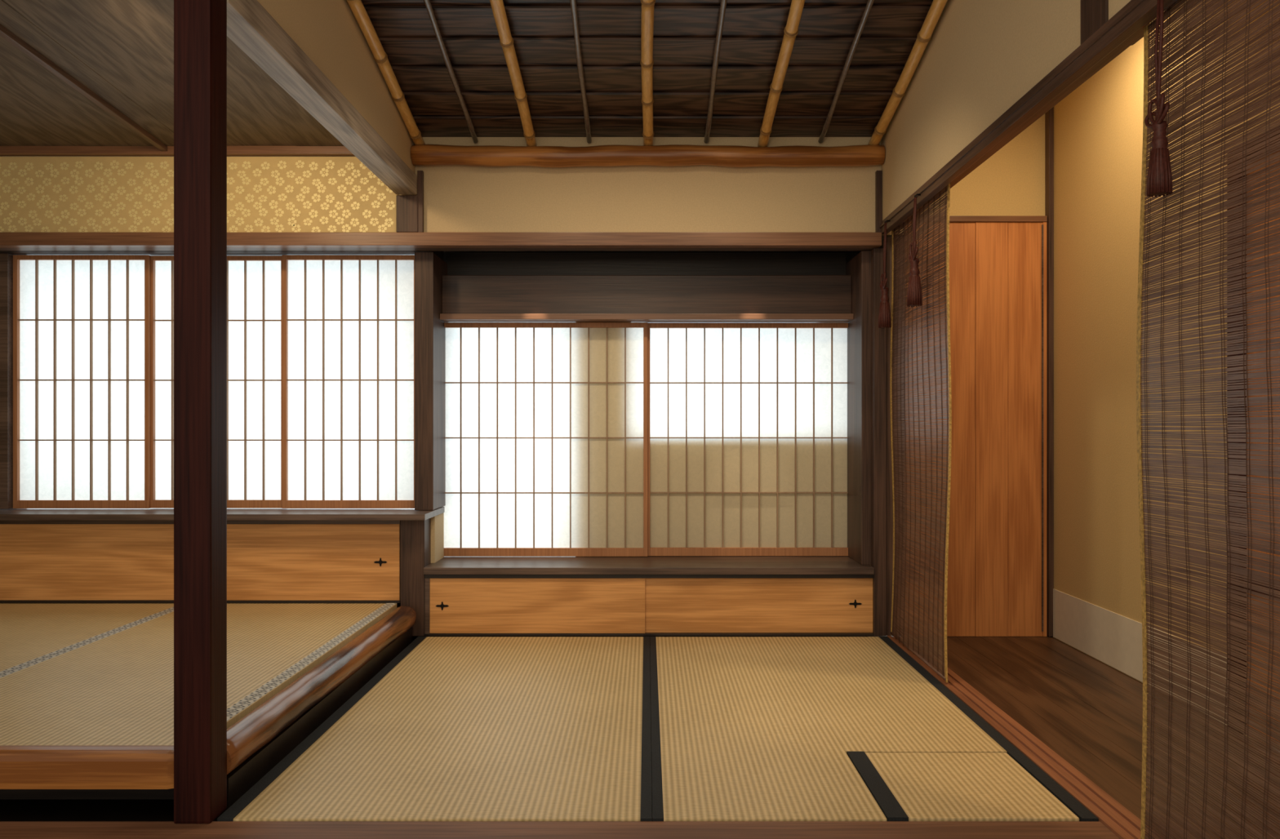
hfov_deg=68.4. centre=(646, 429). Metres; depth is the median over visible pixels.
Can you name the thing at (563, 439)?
window
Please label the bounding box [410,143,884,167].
beam
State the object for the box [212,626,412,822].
trim
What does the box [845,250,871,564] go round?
pillar
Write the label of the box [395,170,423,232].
pillar
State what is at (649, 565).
window ledge
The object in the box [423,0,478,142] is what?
pole
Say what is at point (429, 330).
pillar
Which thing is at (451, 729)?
mat
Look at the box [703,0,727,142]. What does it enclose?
pole
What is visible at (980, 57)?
wall
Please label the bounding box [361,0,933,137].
ceiling
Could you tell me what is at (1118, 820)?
door track
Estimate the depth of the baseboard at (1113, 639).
3.57 m
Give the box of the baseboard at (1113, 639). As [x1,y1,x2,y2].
[1053,589,1226,725]
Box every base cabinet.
[0,520,400,603]
[424,574,873,635]
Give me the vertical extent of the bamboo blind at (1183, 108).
1.747 m
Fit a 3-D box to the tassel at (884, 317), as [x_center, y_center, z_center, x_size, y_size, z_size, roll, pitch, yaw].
[0.975,-0.639,3.860,0.053,0.443,0.095,0,0,0]
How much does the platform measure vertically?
0.150 m
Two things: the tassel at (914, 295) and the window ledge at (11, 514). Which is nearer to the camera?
the tassel at (914, 295)
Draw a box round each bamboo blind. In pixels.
[889,182,951,682]
[1136,0,1279,838]
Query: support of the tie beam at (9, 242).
attached to the wall at (458, 198)
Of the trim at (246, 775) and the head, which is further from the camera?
the head
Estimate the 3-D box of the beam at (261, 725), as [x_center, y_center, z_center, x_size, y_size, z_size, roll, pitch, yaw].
[-1.021,0.790,3.110,0.105,0.108,1.794,0,0,0]
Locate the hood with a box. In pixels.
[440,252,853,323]
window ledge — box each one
[0,506,444,520]
[423,555,874,574]
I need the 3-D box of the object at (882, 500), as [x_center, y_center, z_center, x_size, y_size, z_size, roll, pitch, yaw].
[1.042,0.029,4.121,0.135,1.720,0.158,0,0,0]
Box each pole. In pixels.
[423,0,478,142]
[569,0,591,142]
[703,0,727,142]
[817,0,874,142]
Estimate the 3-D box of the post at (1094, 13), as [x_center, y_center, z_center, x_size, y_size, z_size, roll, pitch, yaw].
[1.064,-1.200,2.120,0.122,0.622,0.120,0,0,0]
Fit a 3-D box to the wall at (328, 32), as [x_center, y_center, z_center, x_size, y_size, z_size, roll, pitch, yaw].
[-1.025,-1.549,3.136,0.050,0.924,1.847,0,0,0]
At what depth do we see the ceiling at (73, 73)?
3.41 m
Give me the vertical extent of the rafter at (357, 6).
0.747 m
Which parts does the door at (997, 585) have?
door head rail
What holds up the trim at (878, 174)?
attached to the wall at (458, 198)
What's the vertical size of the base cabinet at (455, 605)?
0.265 m
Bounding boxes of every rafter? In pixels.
[346,0,425,145]
[489,0,536,146]
[640,0,655,145]
[757,0,804,146]
[867,0,947,145]
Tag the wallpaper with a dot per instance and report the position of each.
(38, 194)
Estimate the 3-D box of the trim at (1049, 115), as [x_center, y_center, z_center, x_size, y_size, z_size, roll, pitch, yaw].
[1.734,-0.361,4.056,0.020,2.500,0.041,0,0,0]
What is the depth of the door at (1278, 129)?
2.70 m
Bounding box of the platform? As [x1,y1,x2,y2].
[0,603,396,799]
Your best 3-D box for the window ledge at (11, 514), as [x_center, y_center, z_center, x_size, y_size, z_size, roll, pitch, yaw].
[-2.311,0.369,4.143,2.758,0.026,0.385,0,0,0]
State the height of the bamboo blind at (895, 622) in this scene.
1.747 m
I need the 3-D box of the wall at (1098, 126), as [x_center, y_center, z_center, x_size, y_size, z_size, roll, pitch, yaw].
[1.802,-0.386,1.889,0.115,2.650,4.378,0,0,0]
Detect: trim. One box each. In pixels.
[0,146,354,155]
[0,822,1119,838]
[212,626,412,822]
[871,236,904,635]
[875,170,882,232]
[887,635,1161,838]
[1044,106,1053,636]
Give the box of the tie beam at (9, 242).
[0,232,881,251]
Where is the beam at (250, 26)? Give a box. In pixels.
[226,0,417,194]
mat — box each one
[217,636,652,822]
[649,636,1097,822]
[846,751,1079,822]
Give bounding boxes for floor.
[0,635,1279,838]
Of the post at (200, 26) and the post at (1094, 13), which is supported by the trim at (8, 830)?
the post at (200, 26)
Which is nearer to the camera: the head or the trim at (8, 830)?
the trim at (8, 830)
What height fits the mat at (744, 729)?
0.056 m
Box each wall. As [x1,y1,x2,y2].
[0,113,1044,239]
[257,0,415,173]
[880,0,1130,220]
[1052,0,1279,741]
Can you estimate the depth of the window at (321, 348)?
4.22 m
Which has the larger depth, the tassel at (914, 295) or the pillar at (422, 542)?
the pillar at (422, 542)
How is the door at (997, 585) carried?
in the wall at (1098, 126)
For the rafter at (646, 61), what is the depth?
3.45 m
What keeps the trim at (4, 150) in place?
attached to the wall at (458, 198)
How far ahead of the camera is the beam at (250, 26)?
2.82 m
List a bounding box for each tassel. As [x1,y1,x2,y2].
[878,219,891,328]
[906,193,922,306]
[1144,0,1172,196]
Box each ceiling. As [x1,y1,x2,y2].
[0,0,343,151]
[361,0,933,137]
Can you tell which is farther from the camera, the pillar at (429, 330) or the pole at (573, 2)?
the pillar at (429, 330)
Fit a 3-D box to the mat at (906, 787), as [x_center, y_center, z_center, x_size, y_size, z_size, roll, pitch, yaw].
[0.769,0.915,2.369,0.438,0.058,0.441,0,0,0]
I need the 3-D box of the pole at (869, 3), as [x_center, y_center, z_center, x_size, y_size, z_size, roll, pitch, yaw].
[0.745,-1.582,2.420,0.025,0.707,3.244,0,0,0]
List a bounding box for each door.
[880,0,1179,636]
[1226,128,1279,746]
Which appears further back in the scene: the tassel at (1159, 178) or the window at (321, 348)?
the window at (321, 348)
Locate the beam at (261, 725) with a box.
[226,605,416,774]
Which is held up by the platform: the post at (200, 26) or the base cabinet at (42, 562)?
the base cabinet at (42, 562)
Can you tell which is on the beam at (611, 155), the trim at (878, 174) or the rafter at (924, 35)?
the rafter at (924, 35)
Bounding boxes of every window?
[0,253,414,509]
[443,322,848,556]
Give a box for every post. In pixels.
[173,0,226,823]
[1080,0,1143,45]
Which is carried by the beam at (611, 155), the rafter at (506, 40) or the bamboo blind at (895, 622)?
the rafter at (506, 40)
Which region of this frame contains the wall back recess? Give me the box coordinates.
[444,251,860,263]
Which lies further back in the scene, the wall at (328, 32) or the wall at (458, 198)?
the wall at (458, 198)
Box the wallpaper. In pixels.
[0,156,397,232]
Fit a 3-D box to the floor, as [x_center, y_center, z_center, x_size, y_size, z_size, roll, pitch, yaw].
[-0.550,0.971,1.950,6.300,0.156,5.100,0,0,0]
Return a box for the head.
[0,251,444,261]
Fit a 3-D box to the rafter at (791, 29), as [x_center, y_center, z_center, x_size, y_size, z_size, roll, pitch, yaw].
[0.498,-1.574,2.385,0.057,0.747,3.329,0,0,0]
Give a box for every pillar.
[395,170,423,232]
[400,512,444,635]
[414,252,447,510]
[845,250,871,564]

